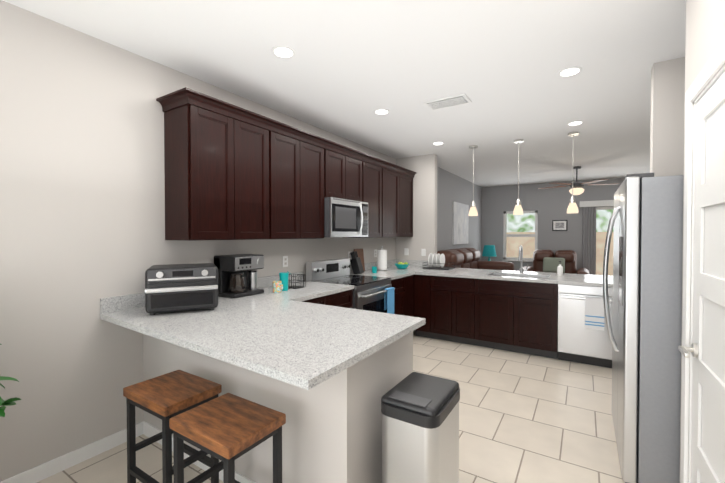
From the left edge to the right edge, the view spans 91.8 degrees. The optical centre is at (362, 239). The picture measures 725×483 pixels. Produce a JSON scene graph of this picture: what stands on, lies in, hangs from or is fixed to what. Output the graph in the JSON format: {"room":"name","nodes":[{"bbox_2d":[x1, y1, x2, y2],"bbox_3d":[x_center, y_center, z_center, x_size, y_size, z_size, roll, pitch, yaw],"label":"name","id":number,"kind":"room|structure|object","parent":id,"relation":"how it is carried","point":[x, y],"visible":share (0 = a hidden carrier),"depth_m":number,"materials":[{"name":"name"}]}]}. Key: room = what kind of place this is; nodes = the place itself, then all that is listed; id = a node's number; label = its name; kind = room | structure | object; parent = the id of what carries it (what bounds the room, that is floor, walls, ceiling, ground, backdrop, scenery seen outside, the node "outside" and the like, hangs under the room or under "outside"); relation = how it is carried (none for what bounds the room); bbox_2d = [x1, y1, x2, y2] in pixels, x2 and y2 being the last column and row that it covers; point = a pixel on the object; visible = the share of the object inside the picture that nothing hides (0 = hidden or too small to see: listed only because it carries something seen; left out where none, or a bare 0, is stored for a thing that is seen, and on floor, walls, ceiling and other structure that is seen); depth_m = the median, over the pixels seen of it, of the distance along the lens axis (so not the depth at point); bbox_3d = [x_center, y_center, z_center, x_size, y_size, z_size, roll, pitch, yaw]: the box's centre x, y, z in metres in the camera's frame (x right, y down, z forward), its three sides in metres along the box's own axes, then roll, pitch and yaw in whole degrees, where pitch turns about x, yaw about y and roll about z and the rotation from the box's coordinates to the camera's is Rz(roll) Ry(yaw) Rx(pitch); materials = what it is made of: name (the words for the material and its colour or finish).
{"room":"kitchen","nodes":[
{"label":"kitchen","id":0,"kind":"room"},
{"bbox_2d":[0,0,395,481],"bbox_3d":[-1.821,0.049,2.267,0.150,2.700,8.920,1,1,32],"label":"wall","id":1,"kind":"structure","parent":0,"point":[82,201],"depth_m":2.20,"materials":[{"name":"paint"}]},
{"bbox_2d":[0,422,142,482],"bbox_3d":[-2.810,1.380,0.564,0.015,0.090,4.650,1,1,32],"label":"baseboard","id":2,"kind":"structure","parent":1,"relation":"attached to","point":[36,474],"depth_m":2.17,"materials":[{"name":"white wood"}]},
{"bbox_2d":[160,91,243,240],"bbox_3d":[-1.236,-0.518,2.739,0.320,1.040,0.434,1,1,32],"label":"upper cabinet","id":3,"kind":"object","parent":1,"relation":"attached to","point":[233,172],"depth_m":2.60,"materials":[{"name":"brown wood"}]},
{"bbox_2d":[244,111,279,239],"bbox_3d":[-1.050,-0.523,3.035,0.320,1.040,0.502,1,1,32],"label":"upper cabinet","id":4,"kind":"object","parent":1,"relation":"attached to","point":[261,137],"depth_m":3.03,"materials":[{"name":"brown wood"}]},
{"bbox_2d":[283,256,287,266],"bbox_3d":[-0.815,0.229,3.717,0.006,0.115,0.074,1,1,32],"label":"electrical outlet plate","id":5,"kind":"object","parent":1,"relation":"attached to","point":[285,258],"depth_m":3.71,"materials":[{"name":"plastic"}]},
{"bbox_2d":[276,123,307,238],"bbox_3d":[-0.851,-0.528,3.350,0.320,1.040,0.517,1,1,32],"label":"upper cabinet","id":6,"kind":"object","parent":1,"relation":"attached to","point":[293,143],"depth_m":3.36,"materials":[{"name":"brown wood"}]},
{"bbox_2d":[308,135,331,238],"bbox_3d":[-0.638,-0.533,3.688,0.320,1.040,0.519,1,1,32],"label":"upper cabinet","id":7,"kind":"object","parent":1,"relation":"attached to","point":[319,150],"depth_m":3.67,"materials":[{"name":"brown wood"}]},
{"bbox_2d":[332,143,351,199],"bbox_3d":[-0.419,-0.759,4.032,0.320,0.598,0.439,1,1,32],"label":"upper cabinet","id":8,"kind":"object","parent":1,"relation":"attached to","point":[341,156],"depth_m":4.03,"materials":[{"name":"brown wood"}]},
{"bbox_2d":[324,197,367,236],"bbox_3d":[-0.275,-0.244,4.138,0.460,0.426,0.754,1,1,32],"label":"over-the-range microwave","id":9,"kind":"object","parent":8,"relation":"attached to","point":[345,218],"visible":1,"depth_m":3.94,"materials":[{"name":"silver metal"}]},
{"bbox_2d":[352,151,363,201],"bbox_3d":[-0.248,-0.763,4.303,0.320,0.598,0.438,1,1,32],"label":"upper cabinet","id":10,"kind":"object","parent":1,"relation":"attached to","point":[357,156],"depth_m":4.31,"materials":[{"name":"brown wood"}]},
{"bbox_2d":[342,155,387,237],"bbox_3d":[0.002,-0.548,4.704,0.320,1.040,0.638,1,1,32],"label":"upper cabinet","id":11,"kind":"object","parent":1,"relation":"attached to","point":[375,170],"depth_m":4.71,"materials":[{"name":"brown wood"}]},
{"bbox_2d":[388,163,403,236],"bbox_3d":[0.272,-0.554,5.132,0.320,1.040,0.651,1,1,32],"label":"upper cabinet","id":12,"kind":"object","parent":1,"relation":"attached to","point":[395,174],"depth_m":5.19,"materials":[{"name":"brown wood"}]},
{"bbox_2d":[404,168,415,236],"bbox_3d":[0.538,-0.561,5.554,0.320,1.040,0.582,1,1,32],"label":"upper cabinet","id":13,"kind":"object","parent":1,"relation":"attached to","point":[408,175],"depth_m":5.57,"materials":[{"name":"brown wood"}]},
{"bbox_2d":[37,330,624,482],"bbox_3d":[1.750,1.423,2.656,5.800,0.060,13.350,1,1,32],"label":"floor","id":14,"kind":"structure","parent":0,"point":[526,418],"depth_m":2.65,"materials":[{"name":"tile"}]},
{"bbox_2d":[0,344,20,416],"bbox_3d":[-1.961,0.813,1.425,0.462,1.196,0.826,1,1,32],"label":"plant","id":15,"kind":"object","parent":14,"relation":"on","point":[8,402],"visible":1,"depth_m":1.71,"materials":[{"name":"green plant"}]},
{"bbox_2d":[123,370,221,482],"bbox_3d":[-0.992,1.085,1.843,0.400,0.640,0.300,1,1,32],"label":"bar stool","id":16,"kind":"object","parent":14,"relation":"on","point":[164,398],"visible":0.81,"depth_m":1.79,"materials":[{"name":"brown wood"}]},
{"bbox_2d":[169,393,285,482],"bbox_3d":[-0.586,1.090,1.540,0.400,0.640,0.300,1,1,32],"label":"bar stool","id":17,"kind":"object","parent":14,"relation":"on","point":[227,429],"visible":1,"depth_m":1.50,"materials":[{"name":"brown wood"}]},
{"bbox_2d":[143,331,412,482],"bbox_3d":[-0.631,0.958,2.359,1.780,0.880,0.720,1,1,32],"label":"wall","id":18,"kind":"structure","parent":14,"relation":"on","point":[331,429],"depth_m":1.77,"materials":[{"name":"paint"}]},
{"bbox_2d":[143,421,255,482],"bbox_3d":[-0.807,1.357,2.045,1.762,0.090,0.015,1,1,32],"label":"baseboard","id":19,"kind":"structure","parent":18,"relation":"attached to","point":[149,430],"depth_m":2.21,"materials":[{"name":"white wood"}]},
{"bbox_2d":[301,294,332,305],"bbox_3d":[-0.734,0.945,3.219,0.680,0.878,0.566,1,1,32],"label":"base cabinet","id":20,"kind":"object","parent":14,"relation":"on","point":[328,299],"depth_m":3.18,"materials":[{"name":"brown wood"}]},
{"bbox_2d":[140,299,425,389],"bbox_3d":[-0.379,0.506,2.010,1.130,0.035,1.090,1,1,32],"label":"countertop","id":21,"kind":"structure","parent":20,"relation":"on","point":[289,336],"depth_m":1.80,"materials":[{"name":"stone"}]},
{"bbox_2d":[333,289,352,307],"bbox_3d":[-0.517,0.940,3.564,0.680,0.878,0.486,1,1,32],"label":"base cabinet","id":22,"kind":"object","parent":14,"relation":"on","point":[345,298],"depth_m":3.46,"materials":[{"name":"brown wood"}]},
{"bbox_2d":[100,272,353,332],"bbox_3d":[-0.912,0.442,2.898,0.720,0.135,2.026,1,1,32],"label":"countertop","id":23,"kind":"structure","parent":22,"relation":"on","point":[127,311],"depth_m":2.45,"materials":[{"name":"stone"}]},
{"bbox_2d":[145,263,217,314],"bbox_3d":[-1.240,0.330,2.437,0.430,0.300,0.392,0,1,-26],"label":"air fryer oven","id":24,"kind":"object","parent":23,"relation":"on","point":[175,287],"visible":1,"depth_m":2.29,"materials":[{"name":"black plastic"}]},
{"bbox_2d":[214,254,263,297],"bbox_3d":[-1.051,0.301,3.021,0.293,0.340,0.320,1,1,32],"label":"coffee maker","id":25,"kind":"object","parent":23,"relation":"on","point":[237,275],"visible":0.94,"depth_m":2.92,"materials":[{"name":"black plastic"}]},
{"bbox_2d":[272,281,282,292],"bbox_3d":[-0.749,0.420,3.128,0.110,0.100,0.079,1,1,32],"label":"mug","id":26,"kind":"object","parent":23,"relation":"on","point":[277,286],"visible":1,"depth_m":3.10,"materials":[{"name":"multicoloured ceramic"}]},
{"bbox_2d":[279,272,288,290],"bbox_3d":[-0.726,0.387,3.249,0.087,0.162,0.088,1,1,32],"label":"tumbler","id":27,"kind":"object","parent":23,"relation":"on","point":[283,277],"visible":0.9,"depth_m":3.22,"materials":[{"name":"teal plastic"}]},
{"bbox_2d":[287,271,305,288],"bbox_3d":[-0.672,0.389,3.439,0.175,0.153,0.145,1,1,32],"label":"wire basket","id":28,"kind":"object","parent":23,"relation":"on","point":[295,286],"visible":0.81,"depth_m":3.42,"materials":[{"name":"black metal"}]},
{"bbox_2d":[306,258,394,313],"bbox_3d":[-0.111,0.809,4.050,0.764,1.125,0.764,1,1,32],"label":"range","id":29,"kind":"object","parent":14,"relation":"on","point":[374,293],"visible":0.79,"depth_m":3.96,"materials":[{"name":"silver glass"}]},
{"bbox_2d":[391,277,404,315],"bbox_3d":[0.148,0.924,4.619,0.680,0.878,0.463,1,1,32],"label":"base cabinet","id":30,"kind":"object","parent":14,"relation":"on","point":[403,296],"depth_m":4.51,"materials":[{"name":"brown wood"}]},
{"bbox_2d":[405,275,413,316],"bbox_3d":[0.331,0.920,4.909,0.680,0.878,0.339,1,1,32],"label":"base cabinet","id":31,"kind":"object","parent":14,"relation":"on","point":[409,280],"depth_m":4.75,"materials":[{"name":"brown wood"}]},
{"bbox_2d":[350,263,415,279],"bbox_3d":[0.236,0.415,4.720,0.720,0.135,0.746,1,1,32],"label":"countertop","id":32,"kind":"structure","parent":31,"relation":"on","point":[393,272],"depth_m":4.85,"materials":[{"name":"stone"}]},
{"bbox_2d":[350,251,363,273],"bbox_3d":[-0.076,0.307,4.647,0.170,0.309,0.100,1,1,32],"label":"knife block","id":33,"kind":"object","parent":32,"relation":"on","point":[356,264],"visible":0.98,"depth_m":4.62,"materials":[{"name":"black plastic"}]},
{"bbox_2d":[354,249,364,270],"bbox_3d":[-0.043,0.284,4.844,0.050,0.319,0.220,1,1,32],"label":"cutting board","id":34,"kind":"object","parent":32,"relation":"on","point":[360,253],"visible":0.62,"depth_m":4.88,"materials":[{"name":"brown wood"}]},
{"bbox_2d":[372,266,376,272],"bbox_3d":[0.160,0.404,4.712,0.072,0.085,0.072,1,1,32],"label":"cup","id":35,"kind":"object","parent":32,"relation":"on","point":[374,269],"visible":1,"depth_m":4.69,"materials":[{"name":"teal ceramic"}]},
{"bbox_2d":[377,246,387,270],"bbox_3d":[0.283,0.266,5.094,0.160,0.349,0.160,1,1,32],"label":"paper towel roll","id":36,"kind":"object","parent":32,"relation":"on","point":[382,260],"visible":0.96,"depth_m":5.04,"materials":[{"name":"white paper"}]},
{"bbox_2d":[381,372,459,482],"bbox_3d":[0.290,1.063,1.721,0.288,0.689,0.388,1,1,32],"label":"trash can","id":37,"kind":"object","parent":14,"relation":"on","point":[420,427],"visible":1,"depth_m":1.58,"materials":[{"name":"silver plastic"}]},
{"bbox_2d":[414,275,433,338],"bbox_3d":[0.999,0.918,5.073,0.313,0.878,0.618,1,1,32],"label":"base cabinet","id":38,"kind":"object","parent":14,"relation":"on","point":[423,284],"depth_m":4.81,"materials":[{"name":"brown wood"}]},
{"bbox_2d":[434,276,481,346],"bbox_3d":[1.357,0.921,4.847,0.647,0.878,0.618,1,1,32],"label":"base cabinet","id":39,"kind":"object","parent":14,"relation":"on","point":[457,300],"depth_m":4.57,"materials":[{"name":"brown wood"}]},
{"bbox_2d":[437,248,513,270],"bbox_3d":[2.174,0.727,6.722,1.070,1.090,2.300,1,1,32],"label":"sofa","id":40,"kind":"object","parent":14,"relation":"on","point":[465,257],"visible":0.33,"depth_m":6.92,"materials":[{"name":"brown leather"}]},
{"bbox_2d":[482,275,557,358],"bbox_3d":[1.944,0.927,4.477,0.977,0.878,0.618,1,1,32],"label":"base cabinet","id":41,"kind":"object","parent":14,"relation":"on","point":[518,316],"depth_m":4.17,"materials":[{"name":"brown wood"}]},
{"bbox_2d":[372,259,612,286],"bbox_3d":[1.674,0.496,4.800,3.070,0.300,0.920,1,1,32],"label":"countertop","id":42,"kind":"structure","parent":41,"relation":"on","point":[567,278],"depth_m":4.55,"materials":[{"name":"stone"}]},
{"bbox_2d":[395,262,408,268],"bbox_3d":[0.595,0.386,5.289,0.230,0.102,0.230,1,1,32],"label":"fruit bowl","id":43,"kind":"object","parent":42,"relation":"on","point":[401,265],"visible":1,"depth_m":5.22,"materials":[{"name":"teal ceramic"}]},
{"bbox_2d":[423,253,454,269],"bbox_3d":[1.155,0.322,5.314,0.406,0.230,0.286,1,1,32],"label":"dish rack","id":44,"kind":"object","parent":42,"relation":"on","point":[435,260],"visible":1,"depth_m":5.30,"materials":[{"name":"white ceramic"}]},
{"bbox_2d":[518,245,527,272],"bbox_3d":[2.113,0.260,4.625,0.107,0.376,0.213,1,1,32],"label":"sink faucet","id":45,"kind":"object","parent":42,"relation":"on","point":[520,258],"visible":1,"depth_m":4.68,"materials":[{"name":"silver metal"}]},
{"bbox_2d":[557,261,562,274],"bbox_3d":[2.507,0.359,4.460,0.064,0.181,0.067,1,1,32],"label":"soap bottle","id":46,"kind":"object","parent":42,"relation":"on","point":[559,269],"visible":1,"depth_m":4.44,"materials":[{"name":"white plastic"}]},
{"bbox_2d":[518,250,588,273],"bbox_3d":[4.335,0.748,7.985,1.380,1.010,0.980,1,1,32],"label":"sofa","id":47,"kind":"object","parent":14,"relation":"on","point":[546,260],"visible":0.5,"depth_m":7.98,"materials":[{"name":"brown leather"}]},
{"bbox_2d":[543,257,564,272],"bbox_3d":[4.352,0.582,7.991,0.440,0.351,0.197,1,1,32],"label":"sofa pillow","id":48,"kind":"object","parent":47,"relation":"on","point":[550,264],"depth_m":7.96,"materials":[{"name":"green fabric"}]},
{"bbox_2d":[558,284,612,367],"bbox_3d":[2.584,0.935,4.010,0.596,0.876,0.658,1,1,32],"label":"dishwasher","id":49,"kind":"object","parent":14,"relation":"on","point":[583,336],"visible":0.62,"depth_m":3.82,"materials":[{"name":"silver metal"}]},
{"bbox_2d":[603,173,683,482],"bbox_3d":[2.006,0.518,2.127,0.918,1.765,0.910,1,1,32],"label":"refrigerator","id":50,"kind":"object","parent":14,"relation":"on","point":[646,222],"visible":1,"depth_m":1.89,"materials":[{"name":"silver metal"}]},
{"bbox_3d":[3.103,1.024,8.595,0.550,0.560,0.550,1,1,32],"label":"side table","id":51,"kind":"object","parent":14,"relation":"on","visible":0},
{"bbox_2d":[482,245,496,260],"bbox_3d":[3.096,0.438,8.584,0.340,0.610,0.340,1,1,32],"label":"table lamp","id":52,"kind":"object","parent":51,"relation":"on","point":[489,251],"visible":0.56,"depth_m":8.46,"materials":[{"name":"teal fabric"}]},
{"bbox_2d":[3,0,685,186],"bbox_3d":[1.750,-1.347,2.614,5.800,0.080,13.350,1,1,32],"label":"ceiling","id":53,"kind":"structure","parent":0,"point":[348,69],"depth_m":2.62,"materials":[{"name":"paint"}]},
{"bbox_2d":[271,46,295,58],"bbox_3d":[-0.548,-1.300,2.438,0.164,0.008,0.164,1,1,32],"label":"recessed light","id":54,"kind":"object","parent":53,"relation":"in","point":[285,52],"visible":1,"depth_m":2.43,"materials":[{"name":"white plastic"}]},
{"bbox_2d":[374,109,389,114],"bbox_3d":[0.199,-1.318,3.622,0.164,0.008,0.164,1,1,32],"label":"recessed light","id":55,"kind":"object","parent":53,"relation":"in","point":[382,111],"visible":1,"depth_m":3.60,"materials":[{"name":"white plastic"}]},
{"bbox_2d":[432,142,443,144],"bbox_3d":[1.051,-1.337,4.881,0.164,0.008,0.164,1,1,32],"label":"recessed light","id":56,"kind":"object","parent":53,"relation":"in","point":[437,143],"visible":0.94,"depth_m":4.87,"materials":[{"name":"white plastic"}]},
{"bbox_2d":[423,93,471,109],"bbox_3d":[0.810,-1.308,3.355,0.400,0.020,0.230,1,1,32],"label":"ceiling vent","id":57,"kind":"object","parent":53,"relation":"in","point":[455,100],"visible":0.98,"depth_m":3.32,"materials":[{"name":"white plastic"}]},
{"bbox_2d":[469,145,477,215],"bbox_3d":[1.594,-0.843,5.055,0.128,1.000,0.128,1,1,32],"label":"pendant light","id":58,"kind":"object","parent":53,"relation":"hanging from","point":[473,211],"visible":1,"depth_m":5.03,"materials":[{"name":"white glass"}]},
{"bbox_2d":[513,139,523,214],"bbox_3d":[2.101,-0.838,4.735,0.128,1.000,0.128,1,1,32],"label":"pendant light","id":59,"kind":"object","parent":53,"relation":"hanging from","point":[518,209],"visible":1,"depth_m":4.72,"materials":[{"name":"white glass"}]},
{"bbox_2d":[558,66,581,76],"bbox_3d":[1.611,-1.304,2.732,0.164,0.008,0.164,1,1,32],"label":"recessed light","id":60,"kind":"object","parent":53,"relation":"in","point":[569,71],"visible":1,"depth_m":2.72,"materials":[{"name":"white plastic"}]},
{"bbox_2d":[567,132,578,212],"bbox_3d":[2.634,-0.833,4.399,0.128,1.000,0.128,1,1,32],"label":"pendant light","id":61,"kind":"object","parent":53,"relation":"hanging from","point":[572,207],"visible":1,"depth_m":4.37,"materials":[{"name":"white glass"}]},
{"bbox_2d":[567,121,583,125],"bbox_3d":[2.420,-1.323,3.995,0.164,0.008,0.164,1,1,32],"label":"recessed light","id":62,"kind":"object","parent":53,"relation":"in","point":[573,123],"visible":0.96,"depth_m":3.99,"materials":[{"name":"white plastic"}]},
{"bbox_2d":[538,166,618,194],"bbox_3d":[4.038,-1.102,6.633,1.331,0.530,1.281,1,1,32],"label":"ceiling fan","id":63,"kind":"object","parent":53,"relation":"hanging from","point":[578,189],"visible":0.98,"depth_m":6.50,"materials":[{"name":"brown wood"}]},
{"bbox_2d":[396,154,436,266],"bbox_3d":[0.876,-0.004,5.768,0.680,2.700,0.120,1,1,32],"label":"wall column","id":64,"kind":"structure","parent":0,"point":[424,167],"depth_m":5.64,"materials":[{"name":"paint"}]},
{"bbox_2d":[404,248,408,254],"bbox_3d":[0.724,0.198,5.792,0.074,0.115,0.006,1,1,32],"label":"electrical outlet plate","id":65,"kind":"object","parent":64,"relation":"attached to","point":[406,250],"depth_m":5.79,"materials":[{"name":"paint"}]},
{"bbox_2d":[421,249,425,255],"bbox_3d":[0.978,0.201,5.632,0.074,0.115,0.006,1,1,32],"label":"electrical outlet plate","id":66,"kind":"object","parent":64,"relation":"attached to","point":[423,251],"depth_m":5.63,"materials":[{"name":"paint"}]},
{"bbox_2d":[437,167,481,260],"bbox_3d":[1.994,-0.033,7.664,0.150,2.700,4.280,1,1,32],"label":"wall","id":67,"kind":"structure","parent":0,"point":[451,187],"depth_m":7.37,"materials":[{"name":"paint"}]},
{"bbox_2d":[452,201,468,244],"bbox_3d":[2.175,-0.354,7.770,0.034,0.900,1.100,1,1,32],"label":"picture","id":68,"kind":"object","parent":67,"relation":"attached to","point":[460,216],"visible":1,"depth_m":7.64},
{"bbox_2d":[482,177,624,270],"bbox_3d":[5.417,-0.039,8.125,5.450,2.700,0.150,1,1,32],"label":"wall","id":69,"kind":"structure","parent":0,"point":[549,204],"depth_m":8.62,"materials":[{"name":"paint"}]},
{"bbox_2d":[502,210,537,261],"bbox_3d":[4.019,-0.092,8.952,0.840,1.280,0.140,1,1,32],"label":"window","id":70,"kind":"structure","parent":69,"relation":"in","point":[506,235],"depth_m":9.01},
{"bbox_2d":[552,220,567,230],"bbox_3d":[4.739,-0.344,8.441,0.320,0.260,0.029,1,1,32],"label":"picture frame","id":71,"kind":"object","parent":69,"relation":"attached to","point":[559,225],"visible":1,"depth_m":8.43,"materials":[{"name":"black plastic"}]},
{"bbox_2d":[580,200,613,206],"bbox_3d":[5.837,-0.818,7.700,1.840,0.130,0.099,1,1,32],"label":"valance","id":72,"kind":"object","parent":69,"relation":"attached to","point":[596,203],"visible":0.38,"depth_m":7.97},
{"bbox_2d":[582,207,595,274],"bbox_3d":[5.226,0.268,8.108,0.268,2.045,0.060,1,1,32],"label":"curtain","id":73,"kind":"object","parent":72,"relation":"hanging from","point":[589,239],"visible":0.65,"depth_m":8.08,"materials":[{"name":"grey fabric"}]},
{"bbox_2d":[596,207,613,209],"bbox_3d":[5.896,0.285,7.810,1.600,2.060,0.080,1,1,32],"label":"door frame","id":74,"kind":"structure","parent":69,"relation":"attached to","point":[604,208],"depth_m":7.99,"materials":[{"name":"white wood"}]},
{"bbox_2d":[650,57,684,176],"bbox_3d":[2.547,0.046,2.446,0.850,2.700,0.120,1,1,32],"label":"wall","id":75,"kind":"structure","parent":0,"point":[667,117],"depth_m":2.56,"materials":[{"name":"paint"}]},
{"bbox_2d":[679,0,724,482],"bbox_3d":[0.111,0.094,-0.735,0.120,2.700,5.900,1,1,32],"label":"wall","id":76,"kind":"structure","parent":0,"point":[705,28],"depth_m":1.56,"materials":[{"name":"paint"}]},
{"bbox_2d":[678,71,724,482],"bbox_3d":[1.329,0.389,1.327,0.095,2.023,0.751,1,1,32],"label":"pantry door","id":77,"kind":"structure","parent":76,"relation":"in","point":[706,349],"depth_m":1.46,"materials":[{"name":"white wood"}]},
{"bbox_2d":[680,39,724,482],"bbox_3d":[1.381,0.353,1.300,0.136,2.120,0.910,1,1,32],"label":"door frame","id":78,"kind":"structure","parent":76,"relation":"attached to","point":[712,67],"depth_m":1.65,"materials":[{"name":"white wood"}]},
{"label":"outside","id":79,"kind":"structure","parent":0,"visible":0},
{"bbox_2d":[506,209,613,275],"bbox_3d":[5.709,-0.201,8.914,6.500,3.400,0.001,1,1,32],"label":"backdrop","id":80,"kind":"structure","parent":79,"point":[524,223],"depth_m":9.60,"materials":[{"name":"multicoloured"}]}
]}

